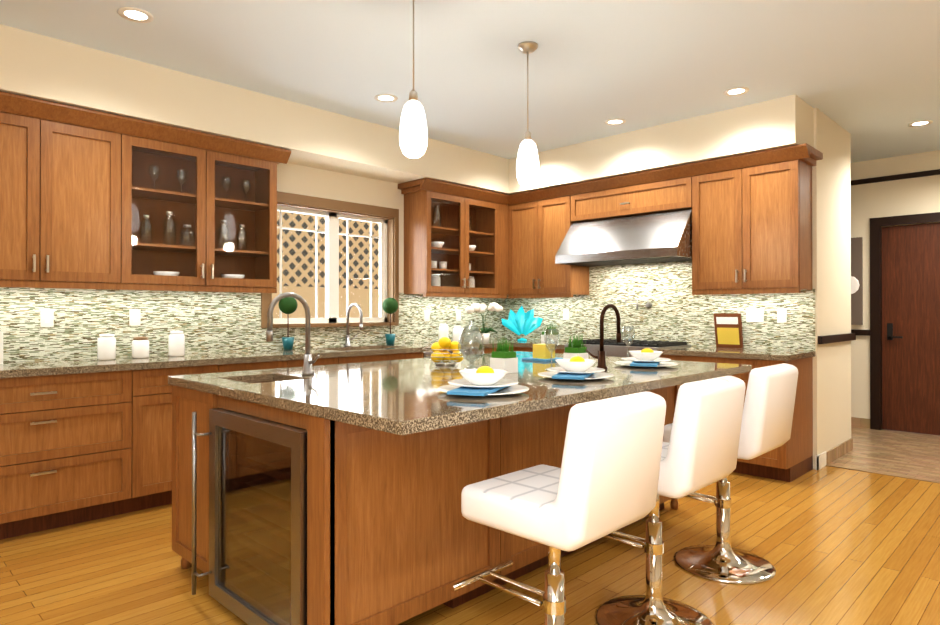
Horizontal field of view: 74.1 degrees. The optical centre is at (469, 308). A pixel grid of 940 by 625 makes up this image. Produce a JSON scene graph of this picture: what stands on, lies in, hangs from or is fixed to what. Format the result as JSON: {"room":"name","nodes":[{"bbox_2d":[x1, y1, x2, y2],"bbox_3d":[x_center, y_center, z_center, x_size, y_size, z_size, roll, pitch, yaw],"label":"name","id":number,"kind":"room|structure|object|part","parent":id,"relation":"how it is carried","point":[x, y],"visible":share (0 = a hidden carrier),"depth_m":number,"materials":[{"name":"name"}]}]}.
{"room":"kitchen","nodes":[
{"label":"kitchen","id":0,"kind":"room"},
{"bbox_2d":[0,24,509,323],"bbox_3d":[-2.656,-0.161,3.747,0.580,2.800,9.000,0,0,44],"label":"wall","id":1,"kind":"structure","parent":0,"point":[336,156],"depth_m":4.51,"materials":[{"name":"beige paint"}]},
{"bbox_2d":[40,309,53,326],"bbox_3d":[-2.663,0.059,3.922,0.007,0.114,0.070,0,0,44],"label":"electrical outlet plate","id":2,"kind":"object","parent":1,"relation":"attached to","point":[46,315],"depth_m":3.92,"materials":[{"name":"white plastic"}]},
{"bbox_2d":[129,309,140,325],"bbox_3d":[-2.306,0.061,4.286,0.007,0.114,0.070,0,0,44],"label":"electrical outlet plate","id":3,"kind":"object","parent":1,"relation":"attached to","point":[134,314],"depth_m":4.28,"materials":[{"name":"white plastic"}]},
{"bbox_2d":[261,191,398,327],"bbox_3d":[-1.213,-0.397,5.485,0.195,1.105,1.390,0,0,44],"label":"window","id":4,"kind":"structure","parent":1,"relation":"in","point":[332,273],"depth_m":5.55,"materials":[{"name":"white wood"}]},
{"bbox_2d":[424,310,429,320],"bbox_3d":[-0.428,0.068,6.198,0.007,0.114,0.070,0,0,44],"label":"electrical outlet plate","id":5,"kind":"object","parent":1,"relation":"attached to","point":[426,312],"depth_m":6.19,"materials":[{"name":"white plastic"}]},
{"bbox_2d":[456,310,460,320],"bbox_3d":[-0.120,0.070,6.512,0.007,0.114,0.070,0,0,44],"label":"electrical outlet plate","id":6,"kind":"object","parent":1,"relation":"attached to","point":[458,312],"depth_m":6.51,"materials":[{"name":"white plastic"}]},
{"bbox_2d":[0,466,939,624],"bbox_3d":[0.471,1.257,0.811,9.150,0.060,9.200,0,0,44],"label":"floor","id":7,"kind":"structure","parent":0,"point":[836,546],"depth_m":2.96,"materials":[{"name":"brown wood"}]},
{"bbox_2d":[0,91,814,539],"bbox_3d":[-0.637,0.020,3.725,3.189,2.438,6.199,0,0,44],"label":"kitchen cabinets","id":8,"kind":"object","parent":7,"relation":"on","point":[84,435],"depth_m":4.23,"materials":[{"name":"brown wood"}]},
{"bbox_2d":[0,332,2,364],"bbox_3d":[-2.791,0.228,3.557,0.032,0.190,0.200,0,0,44],"label":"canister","id":9,"kind":"object","parent":8,"relation":"on","point":[1,347],"visible":1,"depth_m":3.61,"materials":[{"name":"white ceramic"}]},
{"bbox_2d":[97,334,115,359],"bbox_3d":[-2.319,0.242,3.975,0.104,0.166,0.102,0,0,44],"label":"canister","id":10,"kind":"object","parent":8,"relation":"on","point":[106,346],"visible":1,"depth_m":3.94,"materials":[{"name":"white ceramic"}]},
{"bbox_2d":[132,337,148,357],"bbox_3d":[-2.178,0.255,4.118,0.104,0.141,0.102,0,0,44],"label":"canister","id":11,"kind":"object","parent":8,"relation":"on","point":[140,347],"visible":1,"depth_m":4.08,"materials":[{"name":"white ceramic"}]},
{"bbox_2d":[140,215,151,242],"bbox_3d":[-2.179,-0.531,4.192,0.068,0.200,0.068,0,0,29],"label":"bottle","id":12,"kind":"object","parent":8,"relation":"in","point":[146,216],"depth_m":4.18,"materials":[{"name":"clear glass"}]},
{"bbox_2d":[149,164,159,187],"bbox_3d":[-2.144,-0.881,4.229,0.068,0.183,0.066,0,0,44],"label":"wine glass","id":13,"kind":"object","parent":8,"relation":"in","point":[156,173],"depth_m":4.22,"materials":[{"name":"clear glass"}]},
{"bbox_2d":[153,271,179,275],"bbox_3d":[-2.088,-0.215,4.283,0.170,0.075,0.167,0,0,44],"label":"plate","id":14,"kind":"object","parent":8,"relation":"in","point":[166,273],"depth_m":4.22,"materials":[{"name":"white ceramic"}]},
{"bbox_2d":[163,211,175,244],"bbox_3d":[-2.074,-0.550,4.299,0.077,0.240,0.077,0,0,29],"label":"bottle","id":15,"kind":"object","parent":8,"relation":"in","point":[170,214],"depth_m":4.29,"materials":[{"name":"clear glass"}]},
{"bbox_2d":[168,330,184,356],"bbox_3d":[-2.017,0.238,4.282,0.104,0.176,0.102,0,0,44],"label":"canister","id":16,"kind":"object","parent":8,"relation":"on","point":[176,343],"visible":1,"depth_m":4.24,"materials":[{"name":"white ceramic"}]},
{"bbox_2d":[176,169,186,192],"bbox_3d":[-2.018,-0.881,4.357,0.068,0.183,0.066,0,0,44],"label":"wine glass","id":17,"kind":"object","parent":8,"relation":"in","point":[184,175],"depth_m":4.34,"materials":[{"name":"clear glass"}]},
{"bbox_2d":[180,224,194,246],"bbox_3d":[-1.990,-0.510,4.384,0.097,0.160,0.097,0,0,29],"label":"bottle","id":18,"kind":"object","parent":8,"relation":"in","point":[186,226],"depth_m":4.38,"materials":[{"name":"clear glass"}]},
{"bbox_2d":[218,220,228,248],"bbox_3d":[-1.808,-0.539,4.570,0.077,0.220,0.077,0,0,29],"label":"bottle","id":19,"kind":"object","parent":8,"relation":"in","point":[223,222],"depth_m":4.56,"materials":[{"name":"clear glass"}]},
{"bbox_2d":[222,176,230,196],"bbox_3d":[-1.794,-0.880,4.585,0.068,0.183,0.066,0,0,44],"label":"wine glass","id":20,"kind":"object","parent":8,"relation":"in","point":[228,185],"depth_m":4.57,"materials":[{"name":"clear glass"}]},
{"bbox_2d":[221,274,244,277],"bbox_3d":[-1.759,-0.214,4.618,0.170,0.075,0.167,0,0,44],"label":"plate","id":21,"kind":"object","parent":8,"relation":"in","point":[223,275],"depth_m":4.55,"materials":[{"name":"white ceramic"}]},
{"bbox_2d":[237,225,246,249],"bbox_3d":[-1.710,-0.529,4.670,0.068,0.200,0.068,0,0,29],"label":"bottle","id":22,"kind":"object","parent":8,"relation":"in","point":[241,226],"depth_m":4.66,"materials":[{"name":"clear glass"}]},
{"bbox_2d":[241,179,250,200],"bbox_3d":[-1.689,-0.880,4.692,0.068,0.183,0.066,0,0,44],"label":"wine glass","id":23,"kind":"object","parent":8,"relation":"in","point":[247,187],"depth_m":4.68,"materials":[{"name":"clear glass"}]},
{"bbox_2d":[279,297,297,349],"bbox_3d":[-1.465,0.111,5.016,0.150,0.435,0.146,0,0,44],"label":"topiary","id":24,"kind":"object","parent":8,"relation":"on","point":[288,305],"visible":0.92,"depth_m":4.97,"materials":[{"name":"teal plant"}]},
{"bbox_2d":[344,303,362,346],"bbox_3d":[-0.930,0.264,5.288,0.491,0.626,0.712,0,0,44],"label":"faucet","id":25,"kind":"object","parent":8,"relation":"in","point":[347,341],"depth_m":5.43,"materials":[{"name":"silver metal"}]},
{"bbox_2d":[382,298,397,344],"bbox_3d":[-0.737,0.114,5.758,0.150,0.435,0.146,0,0,44],"label":"topiary","id":26,"kind":"object","parent":8,"relation":"on","point":[390,306],"visible":1,"depth_m":5.72,"materials":[{"name":"teal plant"}]},
{"bbox_2d":[431,261,439,267],"bbox_3d":[-0.357,-0.423,6.047,0.080,0.080,0.078,0,0,44],"label":"cup","id":27,"kind":"object","parent":8,"relation":"in","point":[433,265],"depth_m":6.01,"materials":[{"name":"white ceramic"}]},
{"bbox_2d":[431,274,440,285],"bbox_3d":[-0.336,-0.254,6.067,0.100,0.166,0.098,0,0,44],"label":"cup","id":28,"kind":"object","parent":8,"relation":"in","point":[436,280],"depth_m":6.03,"materials":[{"name":"white ceramic"}]},
{"bbox_2d":[433,205,441,226],"bbox_3d":[-0.322,-0.893,6.084,0.087,0.220,0.087,0,0,29],"label":"bottle","id":29,"kind":"object","parent":8,"relation":"in","point":[435,208],"depth_m":6.06,"materials":[{"name":"clear glass"}]},
{"bbox_2d":[431,242,444,247],"bbox_3d":[-0.322,-0.616,6.083,0.150,0.065,0.148,0,0,44],"label":"bowl","id":30,"kind":"object","parent":8,"relation":"in","point":[436,244],"depth_m":6.03,"materials":[{"name":"white ceramic"}]},
{"bbox_2d":[438,324,448,340],"bbox_3d":[-0.259,0.240,6.073,0.100,0.186,0.098,0,0,44],"label":"canister","id":31,"kind":"object","parent":8,"relation":"on","point":[443,330],"visible":0.83,"depth_m":6.03,"materials":[{"name":"white ceramic"}]},
{"bbox_2d":[440,261,446,268],"bbox_3d":[-0.266,-0.423,6.139,0.080,0.080,0.078,0,0,44],"label":"cup","id":32,"kind":"object","parent":8,"relation":"in","point":[445,263],"depth_m":6.11,"materials":[{"name":"white ceramic"}]},
{"bbox_2d":[452,326,461,341],"bbox_3d":[-0.125,0.251,6.208,0.100,0.166,0.098,0,0,44],"label":"canister","id":33,"kind":"object","parent":8,"relation":"on","point":[456,331],"visible":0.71,"depth_m":6.17,"materials":[{"name":"white ceramic"}]},
{"bbox_2d":[469,217,471,230],"bbox_3d":[-0.028,-0.862,6.384,0.097,0.160,0.097,0,0,29],"label":"plate","id":34,"kind":"object","parent":8,"relation":"in","point":[470,227],"depth_m":6.36,"materials":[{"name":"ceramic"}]},
{"bbox_2d":[469,276,474,287],"bbox_3d":[0.000,-0.253,6.410,0.100,0.166,0.098,0,0,44],"label":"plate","id":35,"kind":"object","parent":8,"relation":"in","point":[472,280],"depth_m":6.37,"materials":[{"name":"white ceramic"}]},
{"bbox_2d":[469,245,475,250],"bbox_3d":[-0.007,-0.615,6.404,0.150,0.065,0.148,0,0,44],"label":"bowl","id":36,"kind":"object","parent":8,"relation":"in","point":[472,247],"depth_m":6.35,"materials":[{"name":"white ceramic"}]},
{"bbox_2d":[466,302,502,342],"bbox_3d":[0.121,0.135,6.151,0.345,0.397,0.353,0,0,44],"label":"orchid plant","id":37,"kind":"object","parent":8,"relation":"on","point":[481,308],"visible":0.96,"depth_m":6.13,"materials":[{"name":"white plant"}]},
{"bbox_2d":[502,306,542,340],"bbox_3d":[0.539,0.151,6.478,0.316,0.367,0.316,0,0,44],"label":"glass sculpture","id":38,"kind":"object","parent":8,"relation":"on","point":[519,322],"visible":0.98,"depth_m":6.48,"materials":[{"name":"teal glass"}]},
{"bbox_2d":[169,380,681,624],"bbox_3d":[-0.079,0.801,3.385,1.320,0.874,2.640,0,0,44],"label":"kitchen island","id":39,"kind":"object","parent":7,"relation":"on","point":[307,493],"depth_m":2.36,"materials":[{"name":"brown wood"}]},
{"bbox_2d":[192,408,306,624],"bbox_3d":[-0.640,0.828,2.587,0.775,0.812,0.714,0,0,44],"label":"wine fridge","id":40,"kind":"object","parent":39,"relation":"in","point":[257,462],"depth_m":2.35,"materials":[{"name":"black"}]},
{"bbox_2d":[168,352,562,383],"bbox_3d":[-0.329,0.378,3.703,0.580,0.105,2.600,0,0,44],"label":"island countertop","id":41,"kind":"structure","parent":39,"relation":"on","point":[302,373],"depth_m":3.20,"materials":[{"name":"brown stone"}]},
{"bbox_2d":[220,356,751,435],"bbox_3d":[0.265,0.375,3.119,1.274,0.105,2.600,0,0,44],"label":"island countertop","id":42,"kind":"structure","parent":39,"relation":"on","point":[406,402],"depth_m":2.42,"materials":[{"name":"brown stone"}]},
{"bbox_2d":[422,337,467,365],"bbox_3d":[-0.137,0.242,3.585,0.274,0.162,0.274,0,0,44],"label":"lemon bowl","id":43,"kind":"object","parent":42,"relation":"on","point":[442,347],"visible":0.9,"depth_m":3.53,"materials":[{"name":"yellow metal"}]},
{"bbox_2d":[458,320,484,368],"bbox_3d":[0.008,0.189,3.204,0.144,0.265,0.142,0,0,44],"label":"jar","id":44,"kind":"object","parent":42,"relation":"on","point":[466,339],"visible":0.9,"depth_m":3.20,"materials":[{"name":"clear glass"}]},
{"bbox_2d":[437,366,528,395],"bbox_3d":[0.051,0.268,2.377,0.350,0.101,0.422,0,0,44],"label":"place setting","id":45,"kind":"object","parent":42,"relation":"on","point":[484,381],"visible":1,"depth_m":2.33,"materials":[{"name":"white ceramic"}]},
{"bbox_2d":[490,337,517,373],"bbox_3d":[0.171,0.230,3.142,0.100,0.183,0.100,0,0,44],"label":"pot","id":46,"kind":"object","parent":42,"relation":"on","point":[503,357],"visible":1,"depth_m":3.12,"materials":[{"name":"white ceramic"}]},
{"bbox_2d":[522,344,562,361],"bbox_3d":[0.468,0.275,3.944,0.200,0.100,0.200,0,0,44],"label":"box","id":47,"kind":"object","parent":42,"relation":"on","point":[541,352],"visible":0.82,"depth_m":3.90,"materials":[{"name":"yellow"}]},
{"bbox_2d":[544,329,558,369],"bbox_3d":[0.431,0.214,3.293,0.080,0.215,0.078,0,0,44],"label":"wine glass","id":48,"kind":"object","parent":42,"relation":"on","point":[555,339],"visible":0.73,"depth_m":3.29,"materials":[{"name":"clear glass"}]},
{"bbox_2d":[563,334,587,358],"bbox_3d":[0.599,0.231,3.521,0.100,0.184,0.100,0,0,44],"label":"pot","id":49,"kind":"object","parent":42,"relation":"on","point":[574,348],"visible":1,"depth_m":3.50,"materials":[{"name":"white ceramic"}]},
{"bbox_2d":[538,356,613,379],"bbox_3d":[0.491,0.270,2.897,0.350,0.101,0.422,0,0,44],"label":"place setting","id":50,"kind":"object","parent":42,"relation":"on","point":[576,368],"visible":1,"depth_m":2.85,"materials":[{"name":"white ceramic"}]},
{"bbox_2d":[622,326,634,360],"bbox_3d":[0.978,0.217,3.849,0.080,0.215,0.078,0,0,44],"label":"wine glass","id":51,"kind":"object","parent":42,"relation":"on","point":[623,334],"visible":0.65,"depth_m":3.85,"materials":[{"name":"clear glass"}]},
{"bbox_2d":[614,348,677,366],"bbox_3d":[0.995,0.272,3.524,0.350,0.101,0.422,0,0,44],"label":"place setting","id":52,"kind":"object","parent":42,"relation":"on","point":[646,357],"visible":1,"depth_m":3.47,"materials":[{"name":"white ceramic"}]},
{"bbox_2d":[511,347,555,352],"bbox_3d":[0.880,0.811,6.149,0.726,0.874,0.608,0,0,44],"label":"base cabinet","id":53,"kind":"object","parent":7,"relation":"on","point":[525,349],"depth_m":6.08,"materials":[{"name":"brown wood"}]},
{"bbox_2d":[541,324,558,341],"bbox_3d":[0.815,0.244,6.336,0.132,0.179,0.130,0,0,44],"label":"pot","id":54,"kind":"object","parent":53,"relation":"on","point":[547,336],"visible":0.46,"depth_m":6.31,"materials":[{"name":"white ceramic"}]},
{"bbox_2d":[450,391,665,624],"bbox_3d":[0.252,0.745,1.981,0.602,0.973,0.460,0,0,44],"label":"stool","id":55,"kind":"object","parent":7,"relation":"on","point":[602,481],"visible":1,"depth_m":1.78,"materials":[{"name":"white leather"}]},
{"bbox_3d":[0.288,0.463,1.947,0.501,0.408,0.430,0,0,44],"label":"stool seat","id":56,"kind":"part","parent":55,"relation":"part of","materials":[{"name":"white leather"}]},
{"bbox_2d":[556,343,615,356],"bbox_3d":[1.250,0.784,5.765,0.581,0.926,0.638,0,0,44],"label":"base cabinet","id":57,"kind":"object","parent":7,"relation":"on","point":[609,348],"depth_m":5.46,"materials":[{"name":"brown wood"}]},
{"bbox_2d":[572,339,599,342],"bbox_3d":[1.208,0.306,5.817,0.270,0.030,0.510,0,0,44],"label":"countertop","id":58,"kind":"structure","parent":57,"relation":"on","point":[588,340],"depth_m":5.69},
{"bbox_2d":[616,343,690,357],"bbox_3d":[1.578,0.782,5.443,0.581,0.926,0.638,0,0,44],"label":"range","id":59,"kind":"object","parent":7,"relation":"on","point":[621,349],"depth_m":5.26,"materials":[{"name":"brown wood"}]},
{"bbox_2d":[604,339,647,342],"bbox_3d":[1.422,0.305,5.607,0.269,0.030,0.510,0,0,44],"label":"countertop","id":60,"kind":"structure","parent":59,"relation":"on","point":[605,340],"depth_m":5.56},
{"bbox_2d":[644,340,679,346],"bbox_3d":[1.636,0.304,5.397,0.271,0.030,0.510,0,0,44],"label":"countertop","id":61,"kind":"structure","parent":59,"relation":"on","point":[653,343],"depth_m":5.22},
{"bbox_2d":[594,376,745,624],"bbox_3d":[0.708,0.747,2.459,0.602,0.973,0.460,0,0,44],"label":"stool","id":62,"kind":"object","parent":7,"relation":"on","point":[699,450],"visible":0.77,"depth_m":2.29,"materials":[{"name":"white leather"}]},
{"bbox_3d":[0.744,0.464,2.425,0.501,0.408,0.430,0,0,44],"label":"stool seat","id":63,"kind":"part","parent":62,"relation":"part of","materials":[{"name":"white leather"}]},
{"bbox_2d":[663,363,797,584],"bbox_3d":[1.212,0.749,3.029,0.602,0.973,0.460,0,0,44],"label":"stool","id":64,"kind":"object","parent":7,"relation":"on","point":[767,414],"visible":0.79,"depth_m":2.87,"materials":[{"name":"white leather"}]},
{"bbox_3d":[1.248,0.467,2.995,0.501,0.408,0.430,0,0,44],"label":"stool seat","id":65,"kind":"part","parent":64,"relation":"part of","materials":[{"name":"white leather"}]},
{"bbox_2d":[668,355,812,481],"bbox_3d":[2.077,0.807,4.974,1.031,0.874,0.608,0,0,44],"label":"base cabinet","id":66,"kind":"object","parent":7,"relation":"on","point":[793,459],"depth_m":4.61,"materials":[{"name":"brown wood"}]},
{"bbox_2d":[714,313,743,347],"bbox_3d":[2.174,0.185,5.239,0.220,0.290,0.077,0,0,44],"label":"cookbook","id":67,"kind":"object","parent":66,"relation":"on","point":[728,331],"visible":1,"depth_m":5.22,"materials":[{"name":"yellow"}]},
{"bbox_2d":[0,0,939,162],"bbox_3d":[1.243,-1.620,1.501,9.300,0.100,11.550,0,0,44],"label":"ceiling","id":68,"kind":"structure","parent":0,"point":[865,74],"depth_m":3.85,"materials":[{"name":"white paint"}]},
{"bbox_2d":[117,7,153,22],"bbox_3d":[-1.745,-1.548,3.252,0.173,0.030,0.165,0,0,44],"label":"recessed light","id":69,"kind":"object","parent":68,"relation":"in","point":[140,15],"depth_m":3.30,"materials":[{"name":"white"}]},
{"bbox_2d":[374,94,397,101],"bbox_3d":[-0.608,-1.543,4.520,0.174,0.030,0.173,0,0,44],"label":"recessed light","id":70,"kind":"object","parent":68,"relation":"in","point":[386,97],"depth_m":4.59,"materials":[{"name":"white"}]},
{"bbox_2d":[399,0,427,157],"bbox_3d":[-0.273,-1.146,3.009,0.138,0.836,0.138,0,0,44],"label":"pendant light","id":71,"kind":"object","parent":68,"relation":"hanging from","point":[413,137],"visible":1,"depth_m":2.96,"materials":[{"name":"white glass"}]},
{"bbox_2d":[516,41,539,185],"bbox_3d":[0.343,-1.143,3.693,0.138,0.836,0.138,0,0,44],"label":"pendant light","id":72,"kind":"object","parent":68,"relation":"hanging from","point":[527,169],"visible":1,"depth_m":3.65,"materials":[{"name":"white glass"}]},
{"bbox_2d":[605,118,625,124],"bbox_3d":[1.187,-1.541,5.084,0.171,0.030,0.175,0,0,44],"label":"recessed light","id":73,"kind":"object","parent":68,"relation":"in","point":[617,121],"depth_m":5.17,"materials":[{"name":"white"}]},
{"bbox_2d":[723,87,748,95],"bbox_3d":[1.874,-1.544,4.382,0.168,0.030,0.176,0,0,44],"label":"recessed light","id":74,"kind":"object","parent":68,"relation":"in","point":[742,90],"depth_m":4.45,"materials":[{"name":"white"}]},
{"bbox_2d":[908,120,932,126],"bbox_3d":[3.707,-1.541,5.127,0.161,0.030,0.179,0,0,44],"label":"recessed light","id":75,"kind":"object","parent":68,"relation":"in","point":[921,122],"depth_m":5.21,"materials":[{"name":"white"}]},
{"bbox_2d":[509,94,850,468],"bbox_3d":[1.685,-0.152,6.191,3.350,2.800,1.430,0,0,44],"label":"wall","id":76,"kind":"structure","parent":0,"point":[790,120],"depth_m":5.11,"materials":[{"name":"beige paint"}]},
{"bbox_2d":[508,187,588,294],"bbox_3d":[0.803,-0.670,6.427,0.797,1.038,0.328,0,0,44],"label":"upper cabinet","id":77,"kind":"object","parent":76,"relation":"attached to","point":[531,271],"depth_m":6.32,"materials":[{"name":"brown wood"}]},
{"bbox_2d":[563,309,568,319],"bbox_3d":[0.995,0.059,6.451,0.070,0.114,0.007,0,0,44],"label":"electrical outlet plate","id":78,"kind":"object","parent":76,"relation":"attached to","point":[565,311],"depth_m":6.45,"materials":[{"name":"white plastic"}]},
{"bbox_2d":[552,163,691,266],"bbox_3d":[1.435,-0.808,5.632,1.221,0.768,0.578,0,0,44],"label":"range hood","id":79,"kind":"object","parent":76,"relation":"attached to","point":[643,217],"depth_m":5.53,"materials":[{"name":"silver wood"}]},
{"bbox_2d":[625,299,651,308],"bbox_3d":[1.546,-0.042,5.804,0.250,0.098,0.159,0,0,44],"label":"pot filler faucet","id":80,"kind":"object","parent":76,"relation":"attached to","point":[648,304],"depth_m":5.76,"materials":[{"name":"silver metal"}]},
{"bbox_2d":[688,144,815,290],"bbox_3d":[2.251,-0.675,5.005,0.820,1.038,0.328,0,0,44],"label":"upper cabinet","id":81,"kind":"object","parent":76,"relation":"attached to","point":[739,224],"depth_m":4.83,"materials":[{"name":"brown wood"}]},
{"bbox_2d":[746,308,763,321],"bbox_3d":[2.344,0.054,5.127,0.140,0.114,0.007,0,0,44],"label":"electrical outlet plate","id":82,"kind":"object","parent":76,"relation":"attached to","point":[752,315],"depth_m":5.12,"materials":[{"name":"white plastic"}]},
{"bbox_2d":[777,308,786,322],"bbox_3d":[2.494,0.054,4.980,0.070,0.114,0.007,0,0,44],"label":"electrical outlet plate","id":83,"kind":"object","parent":76,"relation":"attached to","point":[781,312],"depth_m":4.98,"materials":[{"name":"white plastic"}]},
{"bbox_2d":[815,438,852,469],"bbox_3d":[3.019,1.189,5.152,0.022,0.110,0.990,0,0,44],"label":"baseboard","id":84,"kind":"structure","parent":76,"relation":"attached to","point":[823,459],"depth_m":5.06,"materials":[{"name":"tile"}]},
{"bbox_2d":[818,332,855,343],"bbox_3d":[3.042,0.244,5.157,0.029,0.060,0.960,0,0,44],"label":"trim","id":85,"kind":"structure","parent":76,"relation":"attached to","point":[825,339],"depth_m":5.09,"materials":[{"name":"brown wood"}]},
{"bbox_2d":[826,427,939,482],"bbox_3d":[4.460,1.271,4.872,9.150,0.064,2.215,0,0,44],"label":"floor","id":86,"kind":"structure","parent":0,"point":[908,455],"depth_m":5.28,"materials":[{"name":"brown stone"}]},
{"bbox_2d":[851,150,939,418],"bbox_3d":[5.184,-0.154,5.614,9.150,2.800,0.150,0,0,44],"label":"wall","id":87,"kind":"structure","parent":0,"point":[912,196],"depth_m":6.49,"materials":[{"name":"beige paint"}]},
{"bbox_2d":[851,237,862,324],"bbox_3d":[3.857,-0.289,6.783,0.720,0.920,0.038,0,0,44],"label":"framed picture","id":88,"kind":"object","parent":87,"relation":"attached to","point":[856,280],"visible":0.1,"depth_m":6.55,"materials":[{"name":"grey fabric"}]},
{"bbox_2d":[851,417,869,428],"bbox_3d":[3.072,1.204,7.569,3.090,0.100,0.011,0,0,44],"label":"baseboard","id":89,"kind":"structure","parent":87,"relation":"attached to","point":[855,422],"depth_m":6.55,"materials":[{"name":"wood"}]},
{"bbox_2d":[851,169,939,335],"bbox_3d":[5.174,-0.544,5.499,9.000,1.640,0.029,0,0,44],"label":"trim","id":90,"kind":"structure","parent":87,"relation":"attached to","point":[931,172],"depth_m":6.37,"materials":[{"name":"brown wood"}]},
{"bbox_2d":[870,212,939,429],"bbox_3d":[4.597,0.153,6.136,1.100,2.190,0.125,0,0,44],"label":"door frame","id":91,"kind":"structure","parent":87,"relation":"attached to","point":[876,224],"depth_m":6.44,"materials":[{"name":"brown wood"}]},
{"bbox_2d":[882,223,939,434],"bbox_3d":[4.590,0.198,6.129,0.910,2.090,0.095,0,0,44],"label":"hall door","id":92,"kind":"structure","parent":87,"relation":"in","point":[910,328],"depth_m":6.27,"materials":[{"name":"brown wood"}]},
{"label":"outside","id":93,"kind":"structure","parent":0,"visible":0},
{"bbox_2d":[272,211,378,317],"bbox_3d":[-2.314,-0.500,6.566,0.020,4.500,6.500,0,0,44],"label":"lattice screen","id":94,"kind":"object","parent":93,"point":[305,267],"depth_m":7.17,"materials":[{"name":"beige wood"}]}
]}

